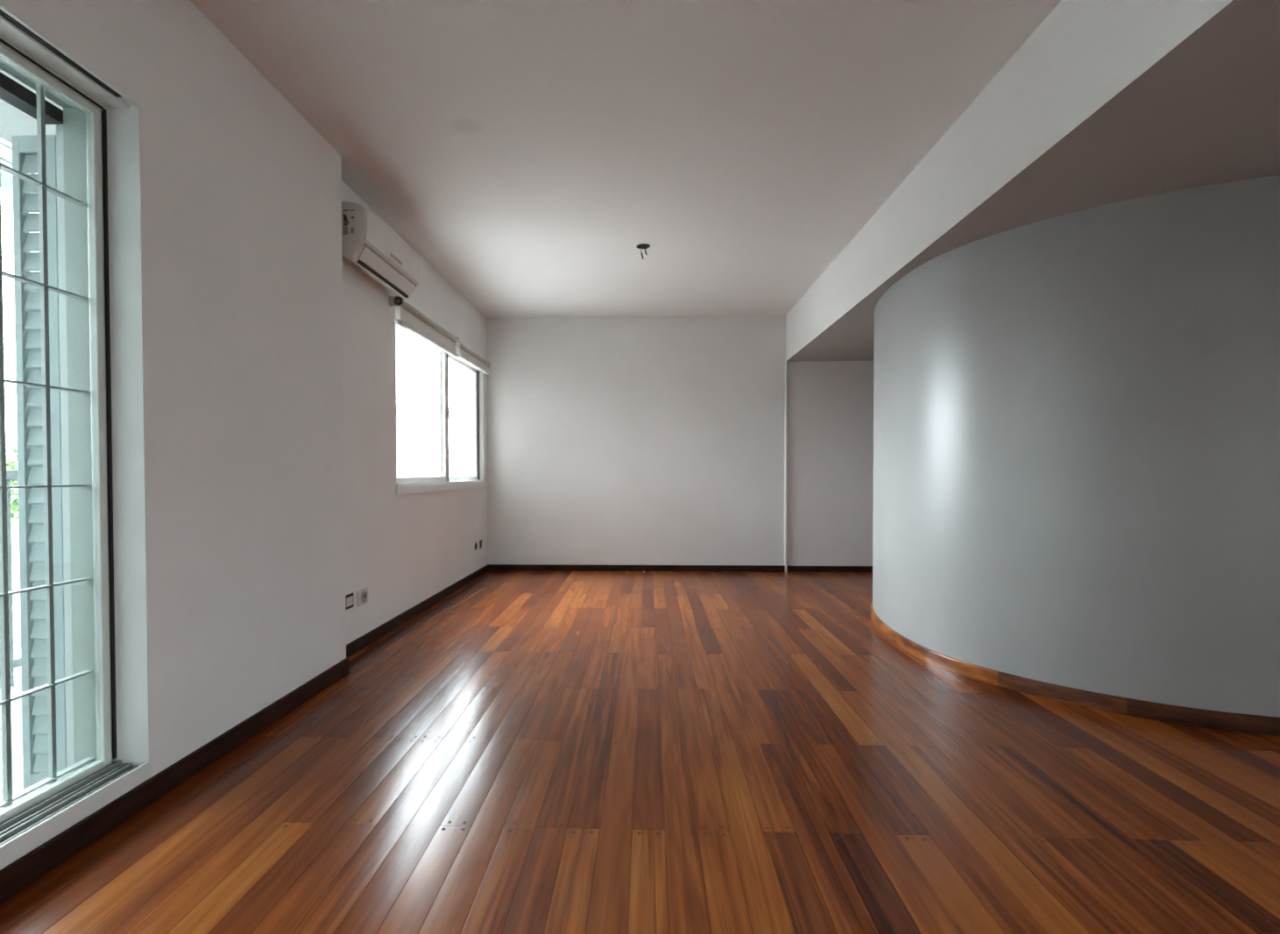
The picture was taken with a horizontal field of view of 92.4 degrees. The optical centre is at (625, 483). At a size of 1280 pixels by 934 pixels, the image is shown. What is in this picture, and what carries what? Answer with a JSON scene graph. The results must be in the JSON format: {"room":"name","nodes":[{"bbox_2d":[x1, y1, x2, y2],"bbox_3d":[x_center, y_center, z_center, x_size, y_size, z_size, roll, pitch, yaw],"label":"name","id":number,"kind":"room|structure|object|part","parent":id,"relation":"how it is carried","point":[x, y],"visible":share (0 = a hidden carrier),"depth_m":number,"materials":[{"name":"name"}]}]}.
{"room":"empty living room","nodes":[
{"label":"empty living room","id":0,"kind":"room"},
{"bbox_2d":[0,678,23,801],"bbox_3d":[-2.408,1.086,0.259,1.365,0.150,6.300,0,1,2],"label":"floor","id":1,"kind":"structure","parent":0,"point":[16,705],"depth_m":2.31,"materials":[{"name":"grey concrete"}]},
{"bbox_2d":[0,469,21,688],"bbox_3d":[-3.040,0.497,0.298,0.060,1.030,6.150,0,1,2],"label":"balcony railing","id":2,"kind":"object","parent":1,"relation":"on","point":[10,474],"visible":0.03,"depth_m":2.92,"materials":[{"name":"white metal"}]},
{"bbox_3d":[-3.039,0.912,0.305,0.030,0.040,6.150,0,1,2],"label":"rail","id":3,"kind":"part","parent":2,"relation":"part of","materials":[{"name":"white metal"}]},
{"bbox_3d":[-3.041,0.007,0.290,0.060,0.050,6.150,0,1,2],"label":"handrail","id":4,"kind":"part","parent":2,"relation":"part of","materials":[{"name":"grey metal"}]},
{"bbox_2d":[0,137,38,193],"bbox_3d":[-3.115,-1.589,0.250,0.160,0.342,6.320,0,1,2],"label":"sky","id":5,"kind":"structure","parent":0,"point":[5,146],"depth_m":2.92,"materials":[{"name":"grey paint"}]},
{"bbox_2d":[0,69,63,142],"bbox_3d":[-2.268,-1.518,0.210,0.955,0.180,6.300,0,1,2],"label":"ceiling","id":6,"kind":"structure","parent":0,"point":[13,121],"depth_m":2.49,"materials":[{"name":"white paint"}]},
{"bbox_2d":[0,0,346,869],"bbox_3d":[-1.647,-0.281,-0.271,0.200,2.600,6.744,0,1,2],"label":"wall","id":7,"kind":"structure","parent":0,"point":[242,194],"depth_m":2.24,"materials":[{"name":"white paint"}]},
{"bbox_2d":[11,134,66,789],"bbox_3d":[-1.776,-0.052,1.881,0.146,1.990,0.036,0,1,2],"label":"shutter","id":8,"kind":"object","parent":7,"relation":"attached to","point":[24,148],"visible":0.67,"depth_m":1.87,"materials":[{"name":"grey paint"}]},
{"bbox_3d":[-1.787,-1.022,1.861,0.080,0.050,0.030,0,1,2],"label":"rail","id":9,"kind":"part","parent":8,"relation":"part of","materials":[{"name":"grey paint"}]},
{"bbox_3d":[-1.783,0.918,1.894,0.080,0.050,0.030,0,1,2],"label":"rail","id":10,"kind":"part","parent":8,"relation":"part of","materials":[{"name":"grey paint"}]},
{"bbox_2d":[0,3,150,869],"bbox_3d":[-1.644,-0.070,0.624,0.268,2.107,2.545,0,1,2],"label":"window frame","id":11,"kind":"structure","parent":7,"relation":"in","point":[98,134],"depth_m":1.85,"materials":[{"name":"white paint"}]},
{"bbox_2d":[0,81,94,808],"bbox_3d":[-1.665,-0.101,0.612,0.024,1.990,2.457,0,1,2],"label":"security grille","id":12,"kind":"object","parent":11,"relation":"attached to","point":[40,183],"visible":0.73,"depth_m":1.71,"materials":[{"name":"grey metal"}]},
{"bbox_3d":[-1.605,-0.118,1.218,0.026,1.974,1.277,0,1,2],"label":"sash","id":13,"kind":"part","parent":11,"relation":"part of","materials":[{"name":"white metal"}]},
{"bbox_3d":[-1.648,-0.105,0.618,0.075,2.017,2.515,0,1,2],"label":"frame","id":14,"kind":"part","parent":11,"relation":"part of","materials":[{"name":"white metal"}]},
{"bbox_3d":[-1.688,-0.077,1.878,0.037,2.080,0.042,0,1,2],"label":"shutter post","id":15,"kind":"part","parent":11,"relation":"part of","materials":[{"name":"grey paint"}]},
{"bbox_2d":[0,657,348,903],"bbox_3d":[-1.538,0.981,-0.244,0.014,0.074,6.724,0,1,2],"label":"baseboard","id":16,"kind":"structure","parent":7,"relation":"attached to","point":[18,874],"depth_m":1.84,"materials":[{"name":"brown wood"}]},
{"bbox_2d":[341,180,487,644],"bbox_3d":[-1.552,-0.366,4.767,0.141,2.600,3.334,0,1,2],"label":"wall","id":17,"kind":"structure","parent":0,"point":[406,549],"depth_m":3.91,"materials":[{"name":"white paint"}]},
{"bbox_2d":[345,592,353,609],"bbox_3d":[-1.527,0.655,3.388,0.009,0.080,0.110,0,1,2],"label":"switch box","id":18,"kind":"object","parent":17,"relation":"attached to","point":[349,598],"visible":0.75,"depth_m":3.39,"materials":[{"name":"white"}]},
{"bbox_2d":[356,586,367,606],"bbox_3d":[-1.518,0.658,3.550,0.015,0.088,0.133,0,1,2],"label":"wall socket","id":19,"kind":"object","parent":17,"relation":"attached to","point":[362,595],"visible":1,"depth_m":3.53,"materials":[{"name":"grey plastic"}]},
{"bbox_2d":[341,200,420,299],"bbox_3d":[-1.422,-1.312,3.534,0.214,0.308,0.751,0,1,2],"label":"air conditioner","id":20,"kind":"object","parent":17,"relation":"attached to","point":[368,244],"visible":0.89,"depth_m":3.34,"materials":[{"name":"grey plastic"}]},
{"bbox_2d":[343,226,353,234],"bbox_3d":[-1.425,-1.301,3.158,0.056,0.042,0.001,0,1,2],"label":"print","id":21,"kind":"object","parent":20,"relation":"attached to","point":[347,229],"depth_m":3.16,"materials":[{"name":"grey paper"}]},
{"bbox_2d":[343,209,354,226],"bbox_3d":[-1.422,-1.367,3.157,0.058,0.082,0.001,0,1,2],"label":"print","id":22,"kind":"object","parent":20,"relation":"on","point":[349,215],"depth_m":3.16},
{"bbox_2d":[356,259,408,298],"bbox_3d":[-1.385,-1.168,3.538,0.012,0.018,0.665,0,1,2],"label":"outlet","id":23,"kind":"object","parent":20,"relation":"attached to","point":[366,265],"depth_m":3.50,"materials":[{"name":"black"}]},
{"bbox_3d":[-1.327,-1.342,3.530,0.024,0.180,0.738,0,1,2],"label":"panel","id":24,"kind":"part","parent":20,"relation":"part of","materials":[{"name":"grey plastic"}]},
{"bbox_2d":[346,564,488,657],"bbox_3d":[-1.474,0.899,4.743,0.014,0.070,3.220,0,1,2],"label":"baseboard","id":25,"kind":"structure","parent":17,"relation":"attached to","point":[357,645],"depth_m":4.18,"materials":[{"name":"brown wood"}]},
{"bbox_2d":[394,308,487,495],"bbox_3d":[-1.498,-0.552,5.124,0.120,1.222,2.229,0,1,2],"label":"window","id":26,"kind":"structure","parent":17,"relation":"in","point":[443,482],"depth_m":5.07,"materials":[{"name":"white paint"}]},
{"bbox_3d":[-1.515,-0.552,4.569,0.028,1.102,1.075,0,1,2],"label":"sash","id":27,"kind":"part","parent":26,"relation":"part of","materials":[{"name":"white glass"}]},
{"bbox_2d":[389,296,459,358],"bbox_3d":[-1.444,-1.126,4.534,0.093,0.190,1.232,0,1,2],"label":"roller blind","id":28,"kind":"object","parent":26,"relation":"attached to","point":[413,320],"visible":0.95,"depth_m":4.37,"materials":[{"name":"grey fabric"}]},
{"bbox_3d":[-1.510,-0.570,5.596,0.028,1.102,1.088,0,1,2],"label":"sash","id":29,"kind":"part","parent":26,"relation":"part of","materials":[{"name":"white glass"}]},
{"bbox_2d":[455,342,490,374],"bbox_3d":[-1.407,-1.147,5.663,0.082,0.144,0.994,0,1,2],"label":"roller blind","id":30,"kind":"object","parent":26,"relation":"attached to","point":[466,354],"visible":0.8,"depth_m":5.58,"materials":[{"name":"grey fabric"}]},
{"bbox_2d":[190,0,1060,318],"bbox_3d":[-0.157,-1.670,1.268,3.233,0.120,10.178,0,1,2],"label":"ceiling","id":31,"kind":"structure","parent":0,"point":[526,151],"depth_m":2.76,"materials":[{"name":"paint"}]},
{"bbox_2d":[636,243,649,259],"bbox_3d":[0.125,-1.615,4.305,0.094,0.094,0.094,0,1,2],"label":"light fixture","id":32,"kind":"object","parent":31,"relation":"attached to","point":[640,246],"visible":1,"depth_m":4.30,"materials":[{"name":"black metal"}]},
{"bbox_2d":[0,570,1279,933],"bbox_3d":[1.521,1.012,1.254,6.347,0.050,9.986,0,1,2],"label":"floor","id":33,"kind":"structure","parent":0,"point":[525,752],"depth_m":1.89,"materials":[{"name":"brown wood"}]},
{"bbox_2d":[486,315,873,565],"bbox_3d":[1.707,-0.398,6.262,6.259,2.600,0.100,0,1,2],"label":"wall","id":34,"kind":"structure","parent":0,"point":[641,440],"depth_m":6.26,"materials":[{"name":"white paint"}]},
{"bbox_2d":[488,564,872,572],"bbox_3d":[1.714,0.870,6.229,6.245,0.066,0.018,0,1,2],"label":"baseboard","id":35,"kind":"structure","parent":34,"relation":"attached to","point":[491,567],"depth_m":6.26,"materials":[{"name":"brown wood"}]},
{"bbox_2d":[784,360,787,572],"bbox_3d":[1.631,-0.164,6.214,0.026,2.133,0.022,0,1,2],"label":"trim","id":36,"kind":"structure","parent":34,"relation":"attached to","point":[786,362],"depth_m":6.20,"materials":[{"name":"white paint"}]},
{"bbox_2d":[785,0,1279,361],"bbox_3d":[3.090,-1.442,1.149,3.306,0.587,10.178,0,1,2],"label":"ceiling","id":37,"kind":"structure","parent":0,"point":[1106,102],"depth_m":2.20,"materials":[{"name":"paint"}]},
{"bbox_2d":[872,175,1279,717],"bbox_3d":[3.163,-0.129,3.700,3.116,2.143,3.120,0,1,2],"label":"wall","id":38,"kind":"structure","parent":0,"point":[1077,414],"depth_m":2.60,"materials":[{"name":"grey paint"}]},
{"bbox_2d":[870,601,998,685],"bbox_3d":[2.860,0.894,4.590,3.800,0.068,1.371,-1,1,-37],"label":"baseboard","id":39,"kind":"structure","parent":38,"relation":"attached to","point":[967,669],"depth_m":3.19,"materials":[{"name":"brown wood"}]},
{"bbox_2d":[997,671,1126,714],"bbox_3d":[1.920,0.927,2.720,0.037,0.068,0.476,-1,1,-43],"label":"baseboard","id":40,"kind":"structure","parent":38,"relation":"attached to","point":[1085,698],"depth_m":2.69,"materials":[{"name":"red wood"}]},
{"bbox_2d":[1126,698,1279,735],"bbox_3d":[3.361,0.933,2.242,2.619,0.068,0.184,0,1,10],"label":"baseboard","id":41,"kind":"structure","parent":38,"relation":"attached to","point":[1201,717],"depth_m":2.42,"materials":[{"name":"brown wood"}]},
{"label":"outside","id":42,"kind":"structure","parent":0,"visible":0},
{"bbox_2d":[11,516,21,680],"bbox_3d":[-34.576,3.533,38.392,48.000,0.200,66.000,0,1,2],"label":"ground","id":43,"kind":"structure","parent":42,"point":[15,536],"depth_m":19.84,"materials":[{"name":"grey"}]},
{"bbox_2d":[5,442,18,525],"bbox_3d":[-16.620,1.269,15.869,3.190,5.040,3.114,0,1,2],"label":"leafy tree","id":44,"kind":"object","parent":43,"relation":"on","point":[14,505],"visible":0.26,"depth_m":15.99,"materials":[{"name":"green plant"}]}
]}

